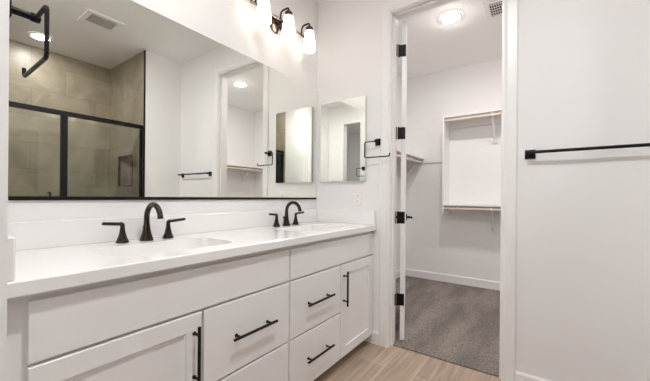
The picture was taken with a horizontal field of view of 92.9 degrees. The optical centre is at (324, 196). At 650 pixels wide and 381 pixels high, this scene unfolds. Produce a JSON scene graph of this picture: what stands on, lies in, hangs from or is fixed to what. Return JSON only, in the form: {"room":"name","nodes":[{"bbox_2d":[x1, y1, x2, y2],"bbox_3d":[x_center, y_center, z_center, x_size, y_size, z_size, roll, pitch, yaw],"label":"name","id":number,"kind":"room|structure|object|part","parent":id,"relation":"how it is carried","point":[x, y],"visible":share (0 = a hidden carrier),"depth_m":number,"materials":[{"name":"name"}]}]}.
{"room":"bathroom","nodes":[
{"label":"bathroom","id":0,"kind":"room"},
{"bbox_2d":[0,0,8,380],"bbox_3d":[-0.991,-0.293,0.813,0.660,2.800,0.120,0,0,35],"label":"wall","id":1,"kind":"structure","parent":0,"point":[4,4],"depth_m":0.67,"materials":[{"name":"paint"}]},
{"bbox_2d":[9,0,49,77],"bbox_3d":[-0.727,-0.388,0.741,0.211,0.149,0.066,0,0,35],"label":"towel ring","id":2,"kind":"object","parent":1,"relation":"attached to","point":[34,17],"visible":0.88,"depth_m":0.72,"materials":[{"name":"black metal"}]},
{"bbox_2d":[8,0,401,270],"bbox_3d":[-0.349,-0.288,2.404,0.130,2.800,4.980,0,0,35],"label":"wall","id":3,"kind":"structure","parent":0,"point":[233,24],"depth_m":1.96,"materials":[{"name":"paint"}]},
{"bbox_2d":[8,0,316,199],"bbox_3d":[-0.644,-0.457,1.864,0.009,0.948,1.976,0,0,35],"label":"wall mirror","id":4,"kind":"object","parent":3,"relation":"attached to","point":[128,101],"visible":1,"depth_m":1.52,"materials":[{"name":"silver mirror"}]},
{"bbox_2d":[8,209,316,250],"bbox_3d":[-0.643,0.151,1.862,0.020,0.107,1.998,0,0,35],"label":"backsplash","id":5,"kind":"structure","parent":3,"relation":"attached to","point":[30,235],"depth_m":1.45,"materials":[{"name":"stone"}]},
{"bbox_2d":[250,0,315,53],"bbox_3d":[-0.290,-1.235,2.208,0.179,0.222,0.574,0,0,35],"label":"vanity light","id":6,"kind":"object","parent":3,"relation":"attached to","point":[264,17],"visible":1,"depth_m":2.17,"materials":[{"name":"white glass"}]},
{"bbox_3d":[-0.395,-1.205,1.992,0.099,0.159,0.099,0,0,35],"label":"lamp shade","id":7,"kind":"part","parent":6,"relation":"part of","materials":[{"name":"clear glass"}]},
{"bbox_3d":[-0.289,-1.309,2.208,0.092,0.074,0.014,0,0,35],"label":"arm","id":8,"kind":"part","parent":6,"relation":"part of","materials":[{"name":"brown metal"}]},
{"bbox_3d":[-0.258,-1.204,2.185,0.099,0.159,0.099,0,0,35],"label":"lamp shade","id":9,"kind":"part","parent":6,"relation":"part of","materials":[{"name":"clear glass"}]},
{"bbox_3d":[-0.120,-1.202,2.379,0.099,0.159,0.099,0,0,35],"label":"lamp shade","id":10,"kind":"part","parent":6,"relation":"part of","materials":[{"name":"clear glass"}]},
{"bbox_2d":[313,276,500,380],"bbox_3d":[0.995,1.149,1.507,3.380,0.068,5.080,0,0,35],"label":"floor","id":11,"kind":"structure","parent":0,"point":[458,324],"depth_m":2.35,"materials":[{"name":"carpet"}]},
{"bbox_2d":[6,246,288,380],"bbox_3d":[-0.689,0.677,1.308,0.584,0.864,1.038,0,0,35],"label":"vanity cabinet","id":12,"kind":"object","parent":11,"relation":"on","point":[227,319],"visible":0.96,"depth_m":1.07,"materials":[{"name":"paint"}]},
{"bbox_3d":[-0.620,0.738,0.985,0.019,0.604,0.487,0,0,35],"label":"door","id":13,"kind":"part","parent":12,"relation":"part of","materials":[{"name":"paint"}]},
{"bbox_2d":[7,209,376,299],"bbox_3d":[-0.418,0.235,1.703,0.573,0.270,1.998,0,0,35],"label":"countertop","id":14,"kind":"structure","parent":12,"relation":"on","point":[52,255],"depth_m":1.30,"materials":[{"name":"stone"}]},
{"bbox_2d":[102,202,184,243],"bbox_3d":[-0.794,0.114,1.419,0.172,0.179,0.366,0,0,35],"label":"faucet","id":15,"kind":"object","parent":14,"relation":"on","point":[146,235],"visible":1,"depth_m":1.43,"materials":[{"name":"black metal"}]},
{"bbox_3d":[-0.912,0.154,1.344,0.051,0.097,0.107,0,0,35],"label":"handle","id":16,"kind":"part","parent":15,"relation":"part of","materials":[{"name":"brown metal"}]},
{"bbox_3d":[-0.792,0.114,1.418,0.168,0.179,0.058,0,0,35],"label":"spout","id":17,"kind":"part","parent":15,"relation":"part of","materials":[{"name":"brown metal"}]},
{"bbox_3d":[-0.762,0.156,1.556,0.051,0.097,0.107,0,0,35],"label":"handle","id":18,"kind":"part","parent":15,"relation":"part of","materials":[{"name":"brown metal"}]},
{"bbox_2d":[116,246,207,256],"bbox_3d":[-0.656,0.307,1.301,0.285,0.122,0.470,0,0,35],"label":"basin","id":19,"kind":"object","parent":14,"relation":"in","point":[156,250],"depth_m":1.38,"materials":[{"name":"ceramic"}]},
{"bbox_2d":[269,201,303,226],"bbox_3d":[-0.235,0.118,2.209,0.172,0.179,0.366,0,0,35],"label":"faucet","id":20,"kind":"object","parent":14,"relation":"on","point":[286,222],"visible":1,"depth_m":2.22,"materials":[{"name":"black metal"}]},
{"bbox_3d":[-0.354,0.159,2.134,0.051,0.097,0.107,0,0,35],"label":"handle","id":21,"kind":"part","parent":20,"relation":"part of","materials":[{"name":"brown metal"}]},
{"bbox_3d":[-0.234,0.118,2.208,0.168,0.179,0.058,0,0,35],"label":"spout","id":22,"kind":"part","parent":20,"relation":"part of","materials":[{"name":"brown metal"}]},
{"bbox_3d":[-0.204,0.160,2.345,0.051,0.097,0.107,0,0,35],"label":"handle","id":23,"kind":"part","parent":20,"relation":"part of","materials":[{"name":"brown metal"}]},
{"bbox_3d":[-0.473,0.591,1.142,0.039,0.225,0.016,0,0,35],"label":"bar pull","id":24,"kind":"part","parent":12,"relation":"part of","materials":[{"name":"black metal"}]},
{"bbox_3d":[-0.333,0.587,1.389,0.019,0.298,0.485,0,0,35],"label":"drawer","id":25,"kind":"part","parent":12,"relation":"part of","materials":[{"name":"paint"}]},
{"bbox_3d":[-0.335,0.894,1.389,0.019,0.297,0.485,0,0,35],"label":"drawer","id":26,"kind":"part","parent":12,"relation":"part of","materials":[{"name":"paint"}]},
{"bbox_3d":[-0.310,0.588,1.373,0.039,0.016,0.250,0,0,35],"label":"bar pull","id":27,"kind":"part","parent":12,"relation":"part of","materials":[{"name":"black metal"}]},
{"bbox_2d":[287,231,372,380],"bbox_3d":[-0.114,0.682,2.122,0.584,0.864,0.952,0,0,35],"label":"vanity cabinet","id":28,"kind":"object","parent":11,"relation":"on","point":[330,281],"visible":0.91,"depth_m":1.86,"materials":[{"name":"paint"}]},
{"bbox_3d":[-0.050,0.896,1.792,0.019,0.297,0.479,0,0,35],"label":"drawer","id":29,"kind":"part","parent":28,"relation":"part of","materials":[{"name":"paint"}]},
{"bbox_3d":[-0.047,0.590,1.792,0.019,0.298,0.479,0,0,35],"label":"drawer","id":30,"kind":"part","parent":28,"relation":"part of","materials":[{"name":"paint"}]},
{"bbox_3d":[-0.027,0.896,1.776,0.039,0.016,0.250,0,0,35],"label":"bar pull","id":31,"kind":"part","parent":28,"relation":"part of","materials":[{"name":"black metal"}]},
{"bbox_3d":[-0.024,0.590,1.776,0.039,0.016,0.250,0,0,35],"label":"bar pull","id":32,"kind":"part","parent":28,"relation":"part of","materials":[{"name":"black metal"}]},
{"bbox_3d":[0.137,0.596,2.004,0.039,0.225,0.016,0,0,35],"label":"bar pull","id":33,"kind":"part","parent":28,"relation":"part of","materials":[{"name":"black metal"}]},
{"bbox_3d":[0.225,0.745,2.178,0.019,0.604,0.449,0,0,35],"label":"door","id":34,"kind":"part","parent":28,"relation":"part of","materials":[{"name":"paint"}]},
{"bbox_2d":[315,0,501,78],"bbox_3d":[0.240,-1.733,0.771,3.900,0.100,7.220,0,0,35],"label":"ceiling","id":35,"kind":"structure","parent":0,"point":[433,46],"depth_m":3.27,"materials":[{"name":"paint"}]},
{"bbox_2d":[440,11,461,23],"bbox_3d":[1.174,-1.665,2.877,0.194,0.020,0.194,0,0,35],"label":"recessed light","id":36,"kind":"object","parent":35,"relation":"in","point":[452,16],"visible":1,"depth_m":2.85,"materials":[{"name":"white plastic"}]},
{"bbox_2d":[482,0,501,20],"bbox_3d":[1.567,-1.664,2.698,0.300,0.016,0.300,0,0,35],"label":"ceiling vent","id":37,"kind":"object","parent":35,"relation":"in","point":[492,8],"visible":0.58,"depth_m":2.73,"materials":[{"name":"white plastic"}]},
{"bbox_2d":[405,58,501,281],"bbox_3d":[2.444,-0.266,3.540,3.380,2.800,0.100,0,0,35],"label":"wall","id":38,"kind":"structure","parent":0,"point":[437,241],"depth_m":4.01,"materials":[{"name":"paint"}]},
{"bbox_2d":[396,149,423,175],"bbox_3d":[0.893,-0.377,3.841,0.295,0.319,1.199,0,0,35],"label":"closet shelf","id":39,"kind":"object","parent":38,"relation":"attached to","point":[409,157],"visible":0.3,"depth_m":4.05,"materials":[{"name":"paint"}]},
{"bbox_3d":[0.991,-0.472,3.777,0.032,0.033,1.187,0,0,35],"label":"hanging rod","id":40,"kind":"part","parent":39,"relation":"part of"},
{"bbox_2d":[424,157,441,162],"bbox_3d":[1.483,-0.495,4.147,0.312,0.074,0.018,0,0,35],"label":"cleat","id":41,"kind":"object","parent":38,"relation":"attached to","point":[432,159],"visible":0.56,"depth_m":4.15,"materials":[{"name":"paint"}]},
{"bbox_2d":[396,268,499,290],"bbox_3d":[1.832,1.075,2.688,3.180,0.110,1.985,0,0,35],"label":"baseboard","id":42,"kind":"structure","parent":38,"relation":"attached to","point":[488,284],"depth_m":4.01,"materials":[{"name":"paint"}]},
{"bbox_2d":[442,109,500,232],"bbox_3d":[2.200,-0.287,3.479,1.629,1.444,0.279,0,0,35],"label":"closet shelf","id":43,"kind":"object","parent":38,"relation":"attached to","point":[488,117],"visible":0.42,"depth_m":3.82,"materials":[{"name":"paint"}]},
{"bbox_3d":[1.544,-0.411,3.944,0.019,1.207,0.279,0,0,35],"label":"panel","id":44,"kind":"part","parent":43,"relation":"part of","materials":[{"name":"paint"}]},
{"bbox_3d":[2.130,0.149,3.386,1.589,0.033,0.032,0,0,35],"label":"hanging rod","id":45,"kind":"part","parent":43,"relation":"part of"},
{"bbox_3d":[2.139,-0.938,3.386,1.589,0.033,0.032,0,0,35],"label":"hanging rod","id":46,"kind":"part","parent":43,"relation":"part of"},
{"bbox_2d":[317,0,649,380],"bbox_3d":[1.240,-0.275,1.828,3.370,2.800,0.115,0,0,35],"label":"wall","id":47,"kind":"structure","parent":0,"point":[583,252],"depth_m":1.69,"materials":[{"name":"paint"}]},
{"bbox_2d":[320,96,366,181],"bbox_3d":[0.143,-0.456,2.520,0.427,0.658,0.023,0,0,35],"label":"medicine cabinet","id":48,"kind":"object","parent":47,"relation":"attached to","point":[343,122],"visible":1,"depth_m":2.50,"materials":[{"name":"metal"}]},
{"bbox_2d":[354,191,361,205],"bbox_3d":[0.259,0.011,2.445,0.070,0.115,0.008,0,0,35],"label":"wall outlet","id":49,"kind":"object","parent":47,"relation":"attached to","point":[357,194],"visible":1,"depth_m":2.44,"materials":[{"name":"white plastic"}]},
{"bbox_2d":[364,138,389,157],"bbox_3d":[0.398,-0.366,2.313,0.211,0.149,0.066,0,0,35],"label":"towel ring","id":50,"kind":"object","parent":47,"relation":"attached to","point":[377,141],"visible":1,"depth_m":2.33,"materials":[{"name":"black metal"}]},
{"bbox_2d":[396,21,412,339],"bbox_3d":[0.690,-0.126,2.710,0.164,2.460,0.703,0,0,15],"label":"door","id":51,"kind":"structure","parent":47,"relation":"in","point":[401,216],"depth_m":2.38,"materials":[{"name":"paint"}]},
{"bbox_2d":[379,0,517,380],"bbox_3d":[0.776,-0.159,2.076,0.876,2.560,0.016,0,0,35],"label":"trim","id":52,"kind":"structure","parent":47,"relation":"attached to","point":[511,6],"depth_m":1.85,"materials":[{"name":"paint"}]},
{"bbox_2d":[364,330,550,380],"bbox_3d":[1.000,1.075,1.911,1.700,0.095,0.014,0,0,35],"label":"baseboard","id":53,"kind":"structure","parent":47,"relation":"attached to","point":[373,338],"depth_m":1.81,"materials":[{"name":"paint"}]},
{"bbox_2d":[525,143,649,158],"bbox_3d":[1.405,-0.244,1.600,0.624,0.052,0.066,0,0,35],"label":"towel bar","id":54,"kind":"object","parent":47,"relation":"attached to","point":[529,154],"visible":1,"depth_m":1.61,"materials":[{"name":"black metal"}]}
]}

